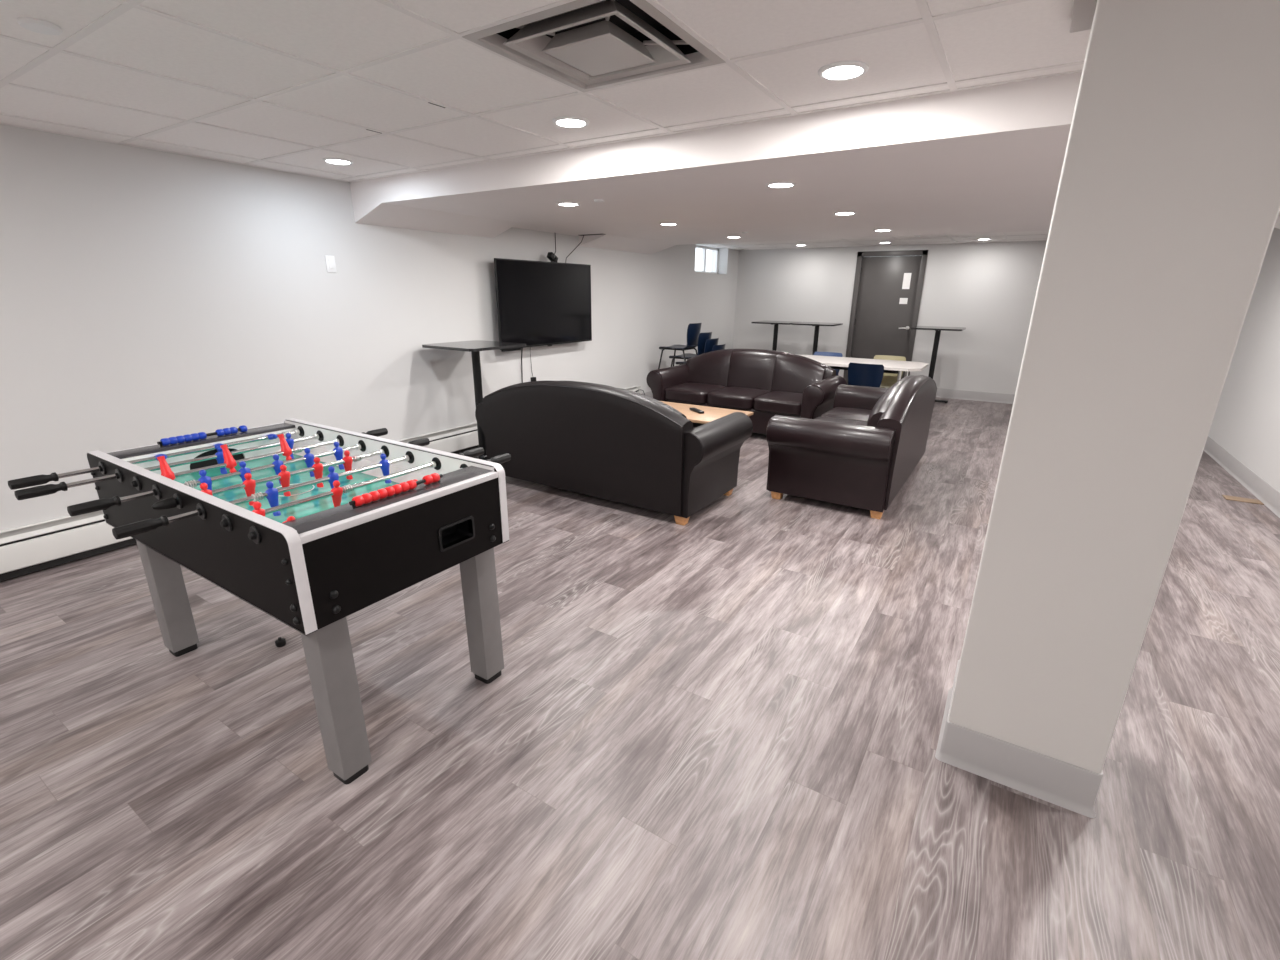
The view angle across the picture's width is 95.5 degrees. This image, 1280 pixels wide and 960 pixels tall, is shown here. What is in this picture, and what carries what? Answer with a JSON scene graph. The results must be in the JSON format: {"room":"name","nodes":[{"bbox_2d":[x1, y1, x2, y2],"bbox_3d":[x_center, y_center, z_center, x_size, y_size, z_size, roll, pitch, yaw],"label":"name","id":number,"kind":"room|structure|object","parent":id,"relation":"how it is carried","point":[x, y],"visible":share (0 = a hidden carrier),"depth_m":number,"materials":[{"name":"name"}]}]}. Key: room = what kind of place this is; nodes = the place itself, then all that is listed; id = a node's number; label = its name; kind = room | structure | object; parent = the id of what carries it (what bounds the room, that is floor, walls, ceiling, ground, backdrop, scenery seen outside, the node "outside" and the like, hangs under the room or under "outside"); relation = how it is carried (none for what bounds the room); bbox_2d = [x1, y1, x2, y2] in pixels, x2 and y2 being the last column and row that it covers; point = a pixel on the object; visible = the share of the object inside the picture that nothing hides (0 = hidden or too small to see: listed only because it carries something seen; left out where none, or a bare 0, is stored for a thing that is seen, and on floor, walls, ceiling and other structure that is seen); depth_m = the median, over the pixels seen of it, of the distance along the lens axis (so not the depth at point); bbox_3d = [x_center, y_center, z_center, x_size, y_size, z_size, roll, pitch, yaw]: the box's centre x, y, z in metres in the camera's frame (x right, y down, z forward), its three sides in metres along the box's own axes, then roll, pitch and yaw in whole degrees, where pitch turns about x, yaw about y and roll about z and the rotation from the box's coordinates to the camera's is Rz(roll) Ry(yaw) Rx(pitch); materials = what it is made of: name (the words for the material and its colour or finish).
{"room":"common room","nodes":[
{"label":"common room","id":0,"kind":"room"},
{"bbox_2d":[0,124,738,530],"bbox_3d":[-1.799,-1.520,5.177,0.300,2.600,12.950,12,21,31],"label":"wall","id":1,"kind":"structure","parent":0,"point":[148,296],"depth_m":3.72,"materials":[{"name":"paint"}]},
{"bbox_2d":[0,386,640,580],"bbox_3d":[-2.494,0.026,4.184,0.073,0.256,9.188,12,21,31],"label":"baseboard heater","id":2,"kind":"object","parent":1,"relation":"attached to","point":[30,548],"visible":0.29,"depth_m":3.19,"materials":[{"name":"metal"}]},
{"bbox_2d":[325,255,336,272],"bbox_3d":[-2.217,-1.549,4.172,0.011,0.115,0.070,12,21,31],"label":"light switch","id":3,"kind":"object","parent":1,"relation":"attached to","point":[330,260],"visible":1,"depth_m":4.17,"materials":[{"name":"white plastic"}]},
{"bbox_2d":[353,203,518,237],"bbox_3d":[-1.580,-2.085,4.716,0.344,0.113,1.366,12,21,31],"label":"trim","id":4,"kind":"structure","parent":1,"relation":"attached to","point":[380,214],"depth_m":4.58,"materials":[{"name":"paint"}]},
{"bbox_2d":[530,354,535,380],"bbox_3d":[-1.121,-1.245,6.062,0.032,0.455,0.067,12,21,31],"label":"cable","id":5,"kind":"object","parent":1,"relation":"attached to","point":[532,378],"visible":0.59,"depth_m":6.10,"materials":[{"name":"black plastic"}]},
{"bbox_2d":[494,258,591,351],"bbox_3d":[-0.990,-1.797,5.978,0.148,0.834,1.420,12,21,31],"label":"television","id":6,"kind":"object","parent":1,"relation":"attached to","point":[540,303],"visible":0.93,"depth_m":5.86,"materials":[{"name":"black plastic"}]},
{"bbox_2d":[521,348,522,382],"bbox_3d":[-1.201,-1.062,5.975,0.037,0.750,0.017,-6,19,-20],"label":"cable","id":7,"kind":"object","parent":6,"relation":"hanging from","point":[521,348],"visible":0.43,"depth_m":5.94,"materials":[{"name":"black plastic"}]},
{"bbox_2d":[547,252,557,262],"bbox_3d":[-0.885,-2.256,5.899,0.067,0.101,0.119,12,21,31],"label":"webcam","id":8,"kind":"object","parent":6,"relation":"on","point":[551,256],"visible":0.92,"depth_m":5.87,"materials":[{"name":"black plastic"}]},
{"bbox_2d":[579,235,674,253],"bbox_3d":[-0.104,-2.779,6.891,0.370,0.103,1.530,12,21,31],"label":"trim","id":9,"kind":"structure","parent":1,"relation":"attached to","point":[609,242],"depth_m":6.73,"materials":[{"name":"paint"}]},
{"bbox_2d":[642,391,652,397],"bbox_3d":[0.807,-1.491,9.177,0.016,0.135,3.130,12,21,31],"label":"baseboard","id":10,"kind":"structure","parent":1,"relation":"attached to","point":[649,394],"depth_m":8.17,"materials":[{"name":"plastic"}]},
{"bbox_2d":[695,245,718,273],"bbox_3d":[0.958,-3.468,9.166,0.060,0.403,1.140,12,21,31],"label":"window","id":11,"kind":"structure","parent":1,"relation":"in","point":[704,248],"depth_m":9.29,"materials":[{"name":"white plastic"}]},
{"bbox_2d":[0,0,1090,181],"bbox_3d":[-1.005,-1.030,0.462,6.020,0.211,5.383,12,21,31],"label":"ceiling","id":12,"kind":"structure","parent":0,"point":[388,88],"depth_m":2.06,"materials":[{"name":"tile"}]},
{"bbox_2d":[16,17,61,34],"bbox_3d":[-1.772,-1.338,1.717,0.095,0.016,0.095,12,21,31],"label":"smoke detector","id":13,"kind":"object","parent":12,"relation":"attached to","point":[36,25],"visible":1,"depth_m":1.70,"materials":[{"name":"white plastic"}]},
{"bbox_2d":[322,157,352,164],"bbox_3d":[-1.816,-1.915,3.499,0.168,0.015,0.168,12,21,31],"label":"recessed light","id":14,"kind":"object","parent":12,"relation":"in","point":[339,161],"visible":1,"depth_m":3.47,"materials":[{"name":"white plastic"}]},
{"bbox_2d":[552,116,588,127],"bbox_3d":[-0.314,-1.627,2.649,0.168,0.015,0.168,12,21,31],"label":"recessed light","id":15,"kind":"object","parent":12,"relation":"in","point":[562,121],"visible":1,"depth_m":2.62,"materials":[{"name":"white plastic"}]},
{"bbox_2d":[462,0,725,92],"bbox_3d":[-0.127,-1.434,1.834,0.608,0.174,0.608,12,21,31],"label":"ceiling vent","id":16,"kind":"object","parent":12,"relation":"in","point":[582,45],"visible":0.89,"depth_m":1.84,"materials":[{"name":"metal"}]},
{"bbox_2d":[818,60,868,80],"bbox_3d":[0.703,-1.412,2.014,0.168,0.015,0.168,12,21,31],"label":"recessed light","id":17,"kind":"object","parent":12,"relation":"in","point":[841,70],"visible":1,"depth_m":1.99,"materials":[{"name":"white plastic"}]},
{"bbox_2d":[1070,0,1096,32],"bbox_3d":[1.173,-1.237,1.523,0.065,0.030,0.240,12,21,31],"label":"trim","id":18,"kind":"structure","parent":12,"relation":"attached to","point":[1083,12],"depth_m":1.53,"materials":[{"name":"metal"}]},
{"bbox_2d":[0,397,1279,959],"bbox_3d":[0.851,0.311,3.978,6.620,0.100,12.950,12,21,31],"label":"floor","id":19,"kind":"structure","parent":0,"point":[713,736],"depth_m":1.90,"materials":[{"name":"laminate"}]},
{"bbox_2d":[8,418,510,783],"bbox_3d":[-1.295,0.330,2.212,1.439,0.909,1.204,12,21,31],"label":"foosball table","id":20,"kind":"object","parent":19,"relation":"on","point":[311,525],"visible":1,"depth_m":1.88,"materials":[{"name":"black laminate"}]},
{"bbox_2d":[275,637,285,646],"bbox_3d":[-1.546,0.693,2.500,0.039,0.037,0.039,12,21,31],"label":"rubber foot","id":21,"kind":"object","parent":19,"relation":"on","point":[280,642],"visible":1,"depth_m":2.49,"materials":[{"name":"black rubber"}]},
{"bbox_2d":[422,340,525,459],"bbox_3d":[-1.401,-0.659,5.076,0.630,1.030,0.630,12,21,31],"label":"bar table","id":22,"kind":"object","parent":19,"relation":"on","point":[473,346],"visible":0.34,"depth_m":4.95,"materials":[{"name":"metal"}]},
{"bbox_2d":[475,380,752,525],"bbox_3d":[-0.247,-0.358,4.458,2.022,0.858,0.862,12,21,31],"label":"sofa","id":23,"kind":"object","parent":19,"relation":"on","point":[620,445],"visible":0.98,"depth_m":4.00,"materials":[{"name":"black leather"}]},
{"bbox_2d":[617,388,685,417],"bbox_3d":[0.078,-0.387,3.940,0.529,0.437,0.170,12,21,31],"label":"cushion","id":24,"kind":"object","parent":23,"relation":"on","point":[647,397],"depth_m":3.79,"materials":[{"name":"black leather"}]},
{"bbox_2d":[661,401,753,426],"bbox_3d":[0.350,-0.422,5.337,1.195,0.450,0.605,12,21,31],"label":"coffee table","id":25,"kind":"object","parent":19,"relation":"on","point":[710,414],"visible":0.07,"depth_m":5.17,"materials":[{"name":"brown wood"}]},
{"bbox_2d":[690,407,703,413],"bbox_3d":[0.506,-0.622,5.191,0.048,0.022,0.200,-7,19,-21],"label":"remote control","id":26,"kind":"object","parent":25,"relation":"on","point":[699,411],"visible":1,"depth_m":5.16,"materials":[{"name":"black plastic"}]},
{"bbox_2d":[646,349,846,433],"bbox_3d":[1.141,-0.984,6.438,2.022,0.858,0.862,12,21,31],"label":"sofa","id":27,"kind":"object","parent":19,"relation":"on","point":[767,384],"visible":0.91,"depth_m":6.34,"materials":[{"name":"brown leather"}]},
{"bbox_2d":[664,383,725,403],"bbox_3d":[0.634,-1.001,6.641,0.529,0.152,0.620,12,21,31],"label":"seat cushion","id":28,"kind":"object","parent":27,"relation":"on","point":[685,393],"depth_m":6.45,"materials":[{"name":"brown leather"}]},
{"bbox_2d":[687,350,732,386],"bbox_3d":[0.819,-1.316,6.840,0.529,0.437,0.170,12,21,31],"label":"cushion","id":29,"kind":"object","parent":27,"relation":"on","point":[713,367],"depth_m":6.77,"materials":[{"name":"brown leather"}]},
{"bbox_2d":[707,387,768,408],"bbox_3d":[1.083,-0.908,6.369,0.529,0.152,0.620,12,21,31],"label":"seat cushion","id":30,"kind":"object","parent":27,"relation":"on","point":[721,397],"depth_m":6.17,"materials":[{"name":"brown leather"}]},
{"bbox_2d":[727,350,777,391],"bbox_3d":[1.269,-1.231,6.566,0.529,0.452,0.170,12,21,31],"label":"cushion","id":31,"kind":"object","parent":27,"relation":"on","point":[753,369],"depth_m":6.51,"materials":[{"name":"brown leather"}]},
{"bbox_2d":[753,391,801,414],"bbox_3d":[1.533,-0.816,6.097,0.529,0.152,0.620,12,21,31],"label":"seat cushion","id":32,"kind":"object","parent":27,"relation":"on","point":[767,402],"depth_m":5.90,"materials":[{"name":"brown leather"}]},
{"bbox_2d":[772,353,825,392],"bbox_3d":[1.718,-1.132,6.296,0.529,0.437,0.170,12,21,31],"label":"cushion","id":33,"kind":"object","parent":27,"relation":"on","point":[792,373],"depth_m":6.27,"materials":[{"name":"brown leather"}]},
{"bbox_2d":[751,321,797,350],"bbox_3d":[2.178,-2.036,9.449,0.630,1.030,0.630,12,21,31],"label":"bar table","id":34,"kind":"object","parent":19,"relation":"on","point":[775,323],"visible":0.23,"depth_m":9.31,"materials":[{"name":"black plastic"}]},
{"bbox_2d":[792,322,842,354],"bbox_3d":[2.729,-1.923,9.114,0.630,1.030,0.630,12,21,31],"label":"bar table","id":35,"kind":"object","parent":19,"relation":"on","point":[817,325],"visible":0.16,"depth_m":8.96,"materials":[{"name":"black plastic"}]},
{"bbox_2d":[814,352,842,374],"bbox_3d":[2.260,-1.195,7.283,0.452,0.761,0.501,12,21,31],"label":"plastic chair","id":36,"kind":"object","parent":19,"relation":"on","point":[834,354],"visible":0.11,"depth_m":7.35,"materials":[{"name":"plastic"}]},
{"bbox_2d":[766,375,936,518],"bbox_3d":[1.794,-0.430,4.742,0.862,0.858,2.022,12,21,31],"label":"sofa","id":37,"kind":"object","parent":19,"relation":"on","point":[861,451],"visible":1,"depth_m":4.04,"materials":[{"name":"brown leather"}]},
{"bbox_2d":[815,416,867,425],"bbox_3d":[1.704,-0.400,4.812,0.620,0.152,0.529,12,21,31],"label":"seat cushion","id":38,"kind":"object","parent":37,"relation":"on","point":[826,418],"depth_m":4.92,"materials":[{"name":"brown leather"}]},
{"bbox_2d":[821,407,871,420],"bbox_3d":[1.991,-0.536,5.241,0.620,0.152,0.529,12,21,31],"label":"seat cushion","id":39,"kind":"object","parent":37,"relation":"on","point":[857,413],"depth_m":5.20,"materials":[{"name":"brown leather"}]},
{"bbox_2d":[866,384,901,426],"bbox_3d":[1.705,-0.435,4.136,0.170,0.437,0.529,12,21,31],"label":"cushion","id":40,"kind":"object","parent":37,"relation":"on","point":[886,402],"depth_m":3.95,"materials":[{"name":"brown leather"}]},
{"bbox_2d":[887,376,911,390],"bbox_3d":[1.993,-0.578,4.563,0.170,0.452,0.529,12,21,31],"label":"cushion","id":41,"kind":"object","parent":37,"relation":"on","point":[907,379],"depth_m":4.33,"materials":[{"name":"brown leather"}]},
{"bbox_2d":[801,355,928,380],"bbox_3d":[2.411,-1.020,6.794,1.575,0.731,0.770,12,21,31],"label":"folding table","id":42,"kind":"object","parent":19,"relation":"on","point":[842,363],"visible":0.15,"depth_m":6.51,"materials":[{"name":"white plastic"}]},
{"bbox_2d":[848,362,883,387],"bbox_3d":[2.515,-0.931,6.471,0.452,0.761,0.501,12,21,31],"label":"plastic chair","id":43,"kind":"object","parent":19,"relation":"on","point":[859,374],"visible":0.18,"depth_m":6.21,"materials":[{"name":"plastic"}]},
{"bbox_2d":[874,355,905,387],"bbox_3d":[2.886,-1.074,6.927,0.452,0.761,0.501,12,21,31],"label":"plastic chair","id":44,"kind":"object","parent":19,"relation":"on","point":[889,379],"visible":0.21,"depth_m":7.01,"materials":[{"name":"plastic"}]},
{"bbox_2d":[911,326,965,402],"bbox_3d":[4.153,-1.631,8.252,0.630,1.030,0.630,12,21,31],"label":"bar table","id":45,"kind":"object","parent":19,"relation":"on","point":[937,329],"visible":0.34,"depth_m":8.14,"materials":[{"name":"black plastic"}]},
{"bbox_2d":[1222,495,1263,504],"bbox_3d":[4.572,0.150,4.413,0.210,0.006,0.120,12,21,31],"label":"wood offcut","id":46,"kind":"object","parent":19,"relation":"on","point":[1233,498],"visible":1,"depth_m":4.41,"materials":[{"name":"beige wood"}]},
{"bbox_3d":[0.930,-1.325,7.647,0.501,0.761,0.452,12,21,31],"label":"plastic chair","id":47,"kind":"object","parent":19,"relation":"on","visible":0},
{"bbox_2d":[712,344,724,350],"bbox_3d":[0.847,-1.411,7.676,0.501,0.761,0.452,12,21,31],"label":"plastic chair","id":48,"kind":"object","parent":47,"relation":"on","point":[715,347],"visible":0.11,"depth_m":7.38,"materials":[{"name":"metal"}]},
{"bbox_2d":[676,338,718,364],"bbox_3d":[0.763,-1.497,7.705,0.501,0.761,0.452,12,21,31],"label":"plastic chair","id":49,"kind":"object","parent":48,"relation":"on","point":[710,343],"visible":0.26,"depth_m":7.43,"materials":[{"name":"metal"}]},
{"bbox_2d":[669,332,711,366],"bbox_3d":[0.679,-1.583,7.734,0.501,0.761,0.452,12,21,31],"label":"plastic chair","id":50,"kind":"object","parent":49,"relation":"on","point":[703,337],"visible":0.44,"depth_m":7.51,"materials":[{"name":"plastic"}]},
{"bbox_2d":[658,323,701,368],"bbox_3d":[0.545,-1.714,7.782,0.501,0.761,0.452,12,21,31],"label":"plastic chair","id":51,"kind":"object","parent":50,"relation":"on","point":[693,331],"visible":0.81,"depth_m":7.60,"materials":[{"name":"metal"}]},
{"bbox_2d":[350,72,1279,244],"bbox_3d":[1.568,-2.237,4.299,6.020,0.511,4.167,12,21,31],"label":"ceiling","id":52,"kind":"structure","parent":0,"point":[989,159],"depth_m":3.21,"materials":[{"name":"paint"}]},
{"bbox_2d":[556,202,579,205],"bbox_3d":[-0.495,-1.907,4.024,0.168,0.015,0.168,12,21,31],"label":"recessed light","id":53,"kind":"object","parent":52,"relation":"in","point":[558,203],"visible":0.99,"depth_m":3.99,"materials":[{"name":"white plastic"}]},
{"bbox_2d":[659,223,677,225],"bbox_3d":[0.254,-2.260,5.140,0.168,0.015,0.168,12,21,31],"label":"recessed light","id":54,"kind":"object","parent":52,"relation":"in","point":[665,224],"visible":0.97,"depth_m":5.11,"materials":[{"name":"white plastic"}]},
{"bbox_2d":[766,182,795,187],"bbox_3d":[0.784,-1.641,3.237,0.168,0.015,0.168,12,21,31],"label":"recessed light","id":55,"kind":"object","parent":52,"relation":"in","point":[773,184],"visible":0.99,"depth_m":3.21,"materials":[{"name":"white plastic"}]},
{"bbox_2d":[833,212,856,214],"bbox_3d":[1.533,-1.995,4.354,0.168,0.015,0.168,12,21,31],"label":"recessed light","id":56,"kind":"object","parent":52,"relation":"in","point":[835,213],"visible":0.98,"depth_m":4.33,"materials":[{"name":"white plastic"}]},
{"bbox_2d":[873,229,891,231],"bbox_3d":[2.285,-2.349,5.474,0.168,0.015,0.168,12,21,31],"label":"recessed light","id":57,"kind":"object","parent":52,"relation":"in","point":[877,230],"visible":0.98,"depth_m":5.44,"materials":[{"name":"white plastic"}]},
{"bbox_2d":[702,231,1048,249],"bbox_3d":[3.444,-3.044,7.123,6.020,0.101,2.800,12,21,31],"label":"ceiling","id":58,"kind":"structure","parent":0,"point":[1025,235],"depth_m":7.89,"materials":[{"name":"paint"}]},
{"bbox_2d":[733,241,1046,393],"bbox_3d":[4.271,-2.582,8.644,6.020,2.600,0.300,12,21,31],"label":"wall","id":59,"kind":"structure","parent":0,"point":[988,289],"depth_m":8.51,"materials":[{"name":"paint"}]},
{"bbox_2d":[843,250,927,384],"bbox_3d":[3.724,-2.399,8.917,0.975,2.075,0.143,12,21,31],"label":"door","id":60,"kind":"structure","parent":59,"relation":"in","point":[878,325],"depth_m":8.83,"materials":[{"name":"paint"}]},
{"bbox_2d":[899,298,907,303],"bbox_3d":[3.934,-2.672,8.684,0.110,0.086,0.001,12,21,31],"label":"paper notice","id":61,"kind":"object","parent":60,"relation":"attached to","point":[902,300],"visible":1,"depth_m":8.68,"materials":[{"name":"white paper"}]},
{"bbox_2d":[902,273,911,288],"bbox_3d":[3.941,-2.939,8.594,0.102,0.225,0.001,12,21,31],"label":"paper notice","id":62,"kind":"object","parent":60,"relation":"attached to","point":[907,276],"visible":1,"depth_m":8.59,"materials":[{"name":"white paper"}]},
{"bbox_2d":[936,388,1014,403],"bbox_3d":[4.175,-1.369,8.896,6.020,0.135,0.016,12,21,31],"label":"baseboard","id":63,"kind":"structure","parent":59,"relation":"attached to","point":[942,393],"depth_m":8.46,"materials":[{"name":"plastic"}]},
{"bbox_2d":[948,0,1279,773],"bbox_3d":[1.281,-0.163,1.642,0.398,2.245,0.398,12,21,31],"label":"column","id":64,"kind":"structure","parent":0,"point":[1166,209],"depth_m":1.42,"materials":[{"name":"paint"}]},
{"bbox_2d":[935,660,1102,817],"bbox_3d":[1.272,0.835,1.965,0.430,0.146,0.430,12,21,31],"label":"baseboard","id":65,"kind":"structure","parent":64,"relation":"attached to","point":[1063,784],"depth_m":1.80,"materials":[{"name":"plastic"}]},
{"bbox_2d":[1208,228,1279,491],"bbox_3d":[3.525,-0.428,1.951,0.300,2.600,12.950,12,21,31],"label":"wall","id":66,"kind":"structure","parent":0,"point":[1246,420],"depth_m":5.02,"materials":[{"name":"paint"}]},
{"bbox_2d":[1204,436,1279,517],"bbox_3d":[3.381,0.717,2.410,0.016,0.135,12.350,12,21,31],"label":"baseboard","id":67,"kind":"structure","parent":66,"relation":"attached to","point":[1269,496],"depth_m":4.76,"materials":[{"name":"plastic"}]},
{"bbox_2d":[1274,213,1279,228],"bbox_3d":[3.953,-1.464,2.944,0.350,0.108,4.167,12,21,31],"label":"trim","id":68,"kind":"structure","parent":66,"relation":"attached to","point":[1277,224],"depth_m":4.44,"materials":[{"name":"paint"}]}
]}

